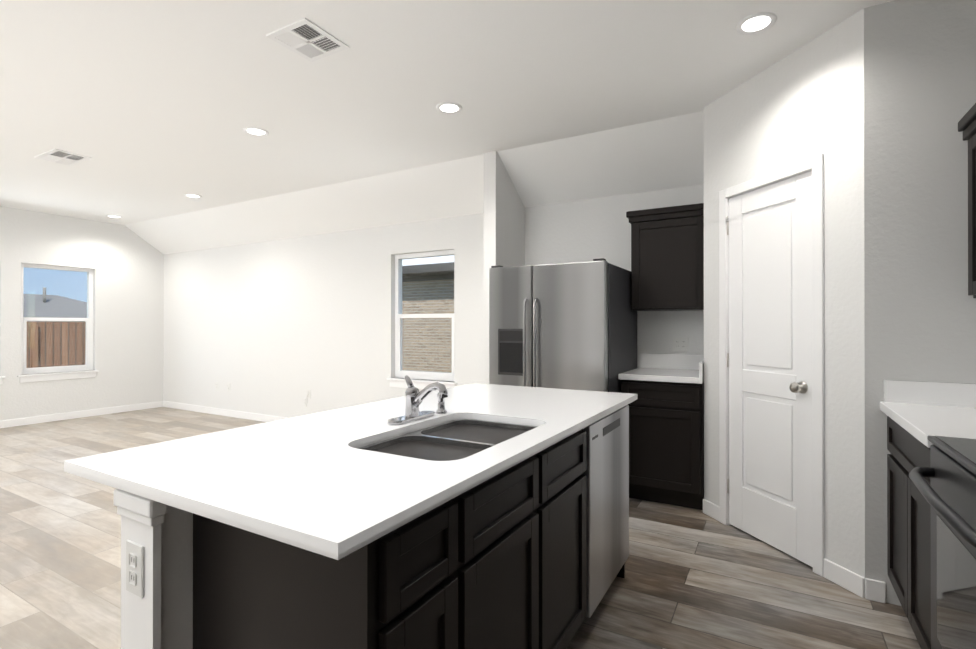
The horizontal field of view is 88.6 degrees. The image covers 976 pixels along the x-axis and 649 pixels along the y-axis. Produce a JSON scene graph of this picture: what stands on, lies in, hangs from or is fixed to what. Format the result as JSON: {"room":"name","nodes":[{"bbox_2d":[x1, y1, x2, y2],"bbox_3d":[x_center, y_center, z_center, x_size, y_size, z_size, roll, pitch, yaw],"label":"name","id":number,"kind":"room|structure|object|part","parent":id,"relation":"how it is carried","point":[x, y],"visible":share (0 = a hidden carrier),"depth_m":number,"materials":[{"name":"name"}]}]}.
{"room":"kitchen","nodes":[
{"label":"kitchen","id":0,"kind":"room"},
{"bbox_2d":[0,206,163,420],"bbox_3d":[-7.062,-0.196,4.531,0.150,2.950,8.000,0,0,30],"label":"wall","id":1,"kind":"structure","parent":0,"point":[125,263],"depth_m":7.07,"materials":[{"name":"white paint"}]},
{"bbox_2d":[17,263,98,382],"bbox_3d":[-5.779,-0.021,6.724,0.173,1.527,0.870,0,0,30],"label":"window","id":2,"kind":"structure","parent":1,"relation":"in","point":[88,365],"depth_m":6.73,"materials":[{"name":"white"}]},
{"bbox_2d":[0,401,162,427],"bbox_3d":[-6.984,1.231,4.500,0.013,0.095,7.670,0,0,30],"label":"baseboard","id":3,"kind":"structure","parent":1,"relation":"attached to","point":[118,409],"depth_m":6.84,"materials":[{"name":"white"}]},
{"bbox_2d":[163,184,703,417],"bbox_3d":[-0.985,-0.193,5.576,9.660,2.950,0.150,0,0,30],"label":"wall","id":4,"kind":"structure","parent":0,"point":[279,327],"depth_m":5.98,"materials":[{"name":"white paint"}]},
{"bbox_2d":[163,401,286,421],"bbox_3d":[-2.410,1.236,6.293,6.110,0.095,0.013,0,0,30],"label":"baseboard","id":5,"kind":"structure","parent":4,"relation":"attached to","point":[203,409],"depth_m":7.04,"materials":[{"name":"white"}]},
{"bbox_2d":[305,389,310,406],"bbox_3d":[-2.230,0.911,6.176,0.070,0.212,0.038,0,0,30],"label":"outlet","id":6,"kind":"object","parent":4,"relation":"attached to","point":[308,394],"visible":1,"depth_m":6.18,"materials":[{"name":"white plastic"}]},
{"bbox_2d":[387,250,456,388],"bbox_3d":[-0.684,-0.045,5.376,0.910,1.467,0.172,0,0,30],"label":"window","id":7,"kind":"structure","parent":4,"relation":"in","point":[399,371],"depth_m":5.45,"materials":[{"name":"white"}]},
{"bbox_2d":[673,337,688,350],"bbox_3d":[1.553,0.158,4.030,0.120,0.116,0.008,0,0,30],"label":"switch plate","id":8,"kind":"object","parent":4,"relation":"attached to","point":[680,343],"visible":1,"depth_m":4.03,"materials":[{"name":"white plastic"}]},
{"bbox_2d":[0,0,893,253],"bbox_3d":[-2.935,-1.403,2.173,9.760,0.849,8.100,0,0,30],"label":"ceiling","id":9,"kind":"structure","parent":0,"point":[153,109],"depth_m":3.33,"materials":[{"name":"white paint"}]},
{"bbox_2d":[34,149,91,165],"bbox_3d":[-3.737,-1.466,4.395,0.420,0.016,0.260,0,0,30],"label":"ceiling vent","id":10,"kind":"object","parent":9,"relation":"in","point":[61,157],"visible":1,"depth_m":4.38,"materials":[{"name":"white metal"}]},
{"bbox_2d":[106,215,121,217],"bbox_3d":[-5.064,-1.460,6.767,0.176,0.008,0.176,0,0,30],"label":"recessed light","id":11,"kind":"object","parent":9,"relation":"in","point":[113,216],"visible":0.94,"depth_m":6.76,"materials":[{"name":"white plastic"}]},
{"bbox_2d":[184,194,201,197],"bbox_3d":[-3.359,-1.463,5.699,0.176,0.008,0.176,0,0,30],"label":"recessed light","id":12,"kind":"object","parent":9,"relation":"in","point":[192,195],"visible":1,"depth_m":5.69,"materials":[{"name":"white plastic"}]},
{"bbox_2d":[243,127,268,135],"bbox_3d":[-1.768,-1.468,3.809,0.176,0.008,0.176,0,0,30],"label":"recessed light","id":13,"kind":"object","parent":9,"relation":"in","point":[255,131],"visible":1,"depth_m":3.81,"materials":[{"name":"white plastic"}]},
{"bbox_2d":[266,18,348,61],"bbox_3d":[-0.933,-1.471,2.600,0.290,0.011,0.290,0,0,30],"label":"ceiling vent","id":14,"kind":"object","parent":9,"relation":"in","point":[307,39],"visible":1,"depth_m":2.58,"materials":[{"name":"white metal"}]},
{"bbox_2d":[436,102,461,113],"bbox_3d":[-0.264,-1.469,3.398,0.176,0.008,0.176,0,0,30],"label":"recessed light","id":15,"kind":"object","parent":9,"relation":"in","point":[449,107],"visible":1,"depth_m":3.39,"materials":[{"name":"white plastic"}]},
{"bbox_2d":[736,12,776,34],"bbox_3d":[1.313,-1.472,2.449,0.176,0.008,0.176,0,0,30],"label":"recessed light","id":16,"kind":"object","parent":9,"relation":"in","point":[755,23],"visible":1,"depth_m":2.45,"materials":[{"name":"white plastic"}]},
{"bbox_2d":[0,407,920,648],"bbox_3d":[-2.935,1.333,2.165,9.660,0.120,8.000,0,0,30],"label":"floor","id":17,"kind":"structure","parent":0,"point":[696,579],"depth_m":2.53,"materials":[{"name":"brown wood"}]},
{"bbox_2d":[101,403,629,648],"bbox_3d":[-0.076,0.829,1.850,0.718,0.885,1.981,0,0,30],"label":"kitchen island","id":18,"kind":"object","parent":17,"relation":"on","point":[436,515],"depth_m":1.16,"materials":[{"name":"black wood"}]},
{"bbox_2d":[64,383,637,562],"bbox_3d":[-0.164,0.366,1.916,0.980,0.027,2.016,0,0,30],"label":"island countertop","id":19,"kind":"structure","parent":18,"relation":"on","point":[302,480],"depth_m":1.23,"materials":[{"name":"white stone"}]},
{"bbox_2d":[384,375,451,422],"bbox_3d":[-0.210,0.271,1.851,0.193,0.162,0.308,0,0,30],"label":"faucet","id":20,"kind":"object","parent":19,"relation":"on","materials":[{"name":"silver metal"}]},
{"bbox_2d":[352,415,535,458],"bbox_3d":[-0.102,0.468,1.641,0.430,0.203,0.689,0,0,30],"label":"sink","id":21,"kind":"object","parent":19,"relation":"in","point":[452,438],"depth_m":1.72,"materials":[{"name":"silver metal"}]},
{"bbox_2d":[583,405,628,617],"bbox_3d":[0.324,0.778,2.358,0.528,0.754,0.610,0,0,30],"label":"dishwasher","id":22,"kind":"object","parent":18,"relation":"in","point":[607,438],"depth_m":2.16,"materials":[{"name":"silver metal"}]},
{"bbox_2d":[489,258,636,392],"bbox_3d":[0.607,0.405,3.958,0.910,1.705,0.953,0,0,30],"label":"fridge","id":23,"kind":"object","parent":17,"relation":"on","point":[572,326],"visible":0.56,"depth_m":3.58,"materials":[{"name":"grey metal"}]},
{"bbox_2d":[618,203,703,509],"bbox_3d":[1.341,0.200,3.766,0.580,2.155,0.671,0,0,30],"label":"tall cabinet","id":24,"kind":"object","parent":17,"relation":"on","point":[666,436],"visible":0.83,"depth_m":3.60,"materials":[{"name":"black wood"}]},
{"bbox_2d":[887,415,930,648],"bbox_3d":[1.881,0.834,1.780,0.604,0.875,0.816,0,0,30],"label":"base cabinet","id":25,"kind":"object","parent":17,"relation":"on","point":[908,511],"depth_m":1.91,"materials":[{"name":"black wood"}]},
{"bbox_2d":[880,402,975,450],"bbox_3d":[1.870,0.372,1.787,0.629,0.040,0.816,0,0,30],"label":"countertop","id":26,"kind":"structure","parent":25,"relation":"on","point":[921,420],"depth_m":1.87,"materials":[{"name":"white stone"}]},
{"bbox_2d":[909,435,975,648],"bbox_3d":[1.442,0.710,1.119,0.701,1.120,0.754,0,0,30],"label":"range","id":27,"kind":"object","parent":17,"relation":"on","point":[948,493],"visible":1,"depth_m":1.37,"materials":[{"name":"black metal"}]},
{"bbox_2d":[484,151,524,383],"bbox_3d":[0.155,-0.196,4.508,0.120,2.950,0.570,0,0,30],"label":"wall","id":28,"kind":"structure","parent":0,"point":[504,226],"depth_m":4.29,"materials":[{"name":"white paint"}]},
{"bbox_2d":[704,0,975,605],"bbox_3d":[2.059,-0.200,2.952,1.470,2.950,1.380,0,0,30],"label":"wall","id":29,"kind":"structure","parent":0,"point":[874,104],"depth_m":2.32,"materials":[{"name":"grey paint"}]},
{"bbox_2d":[726,171,812,566],"bbox_3d":[1.594,0.231,2.881,0.110,2.063,0.619,0,0,-15],"label":"pantry door","id":30,"kind":"structure","parent":29,"relation":"in","point":[769,365],"depth_m":2.85,"materials":[{"name":"white wood"}]},
{"bbox_3d":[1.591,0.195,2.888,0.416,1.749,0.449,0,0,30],"label":"knob","id":31,"kind":"part","parent":30,"relation":"part of","materials":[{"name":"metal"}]},
{"bbox_2d":[719,154,824,576],"bbox_3d":[1.650,0.206,2.892,0.127,2.137,0.734,0,0,-15],"label":"door frame","id":32,"kind":"structure","parent":29,"relation":"attached to","point":[815,165],"depth_m":2.57,"materials":[{"name":"white wood"}]},
{"bbox_2d":[884,380,975,406],"bbox_3d":[2.065,0.303,2.134,0.594,0.100,0.020,0,0,30],"label":"backsplash","id":33,"kind":"structure","parent":29,"relation":"attached to","point":[895,391],"depth_m":2.19,"materials":[{"name":"white stone"}]},
{"bbox_2d":[960,103,975,297],"bbox_3d":[2.085,-0.495,1.863,0.328,0.765,0.475,0,0,30],"label":"upper cabinet","id":34,"kind":"object","parent":29,"relation":"attached to","point":[968,124],"depth_m":2.09,"materials":[{"name":"black wood"}]},
{"label":"outside","id":35,"kind":"structure","parent":0,"visible":0},
{"bbox_3d":[-17.223,1.703,13.396,100.000,0.200,85.000,0,0,30],"label":"ground","id":36,"kind":"structure","parent":35,"visible":0},
{"bbox_2d":[23,287,86,321],"bbox_3d":[-26.515,-0.230,29.377,12.000,3.750,11.500,0,0,30],"label":"house","id":37,"kind":"structure","parent":36,"relation":"on","point":[47,304],"depth_m":28.18,"materials":[{"name":"grey"}]},
{"bbox_2d":[26,322,85,367],"bbox_3d":[-11.468,0.759,8.376,0.180,1.660,30.100,0,0,30],"label":"fence","id":38,"kind":"object","parent":36,"relation":"on","point":[37,327],"depth_m":11.30,"materials":[{"name":"brown wood"}]}
]}

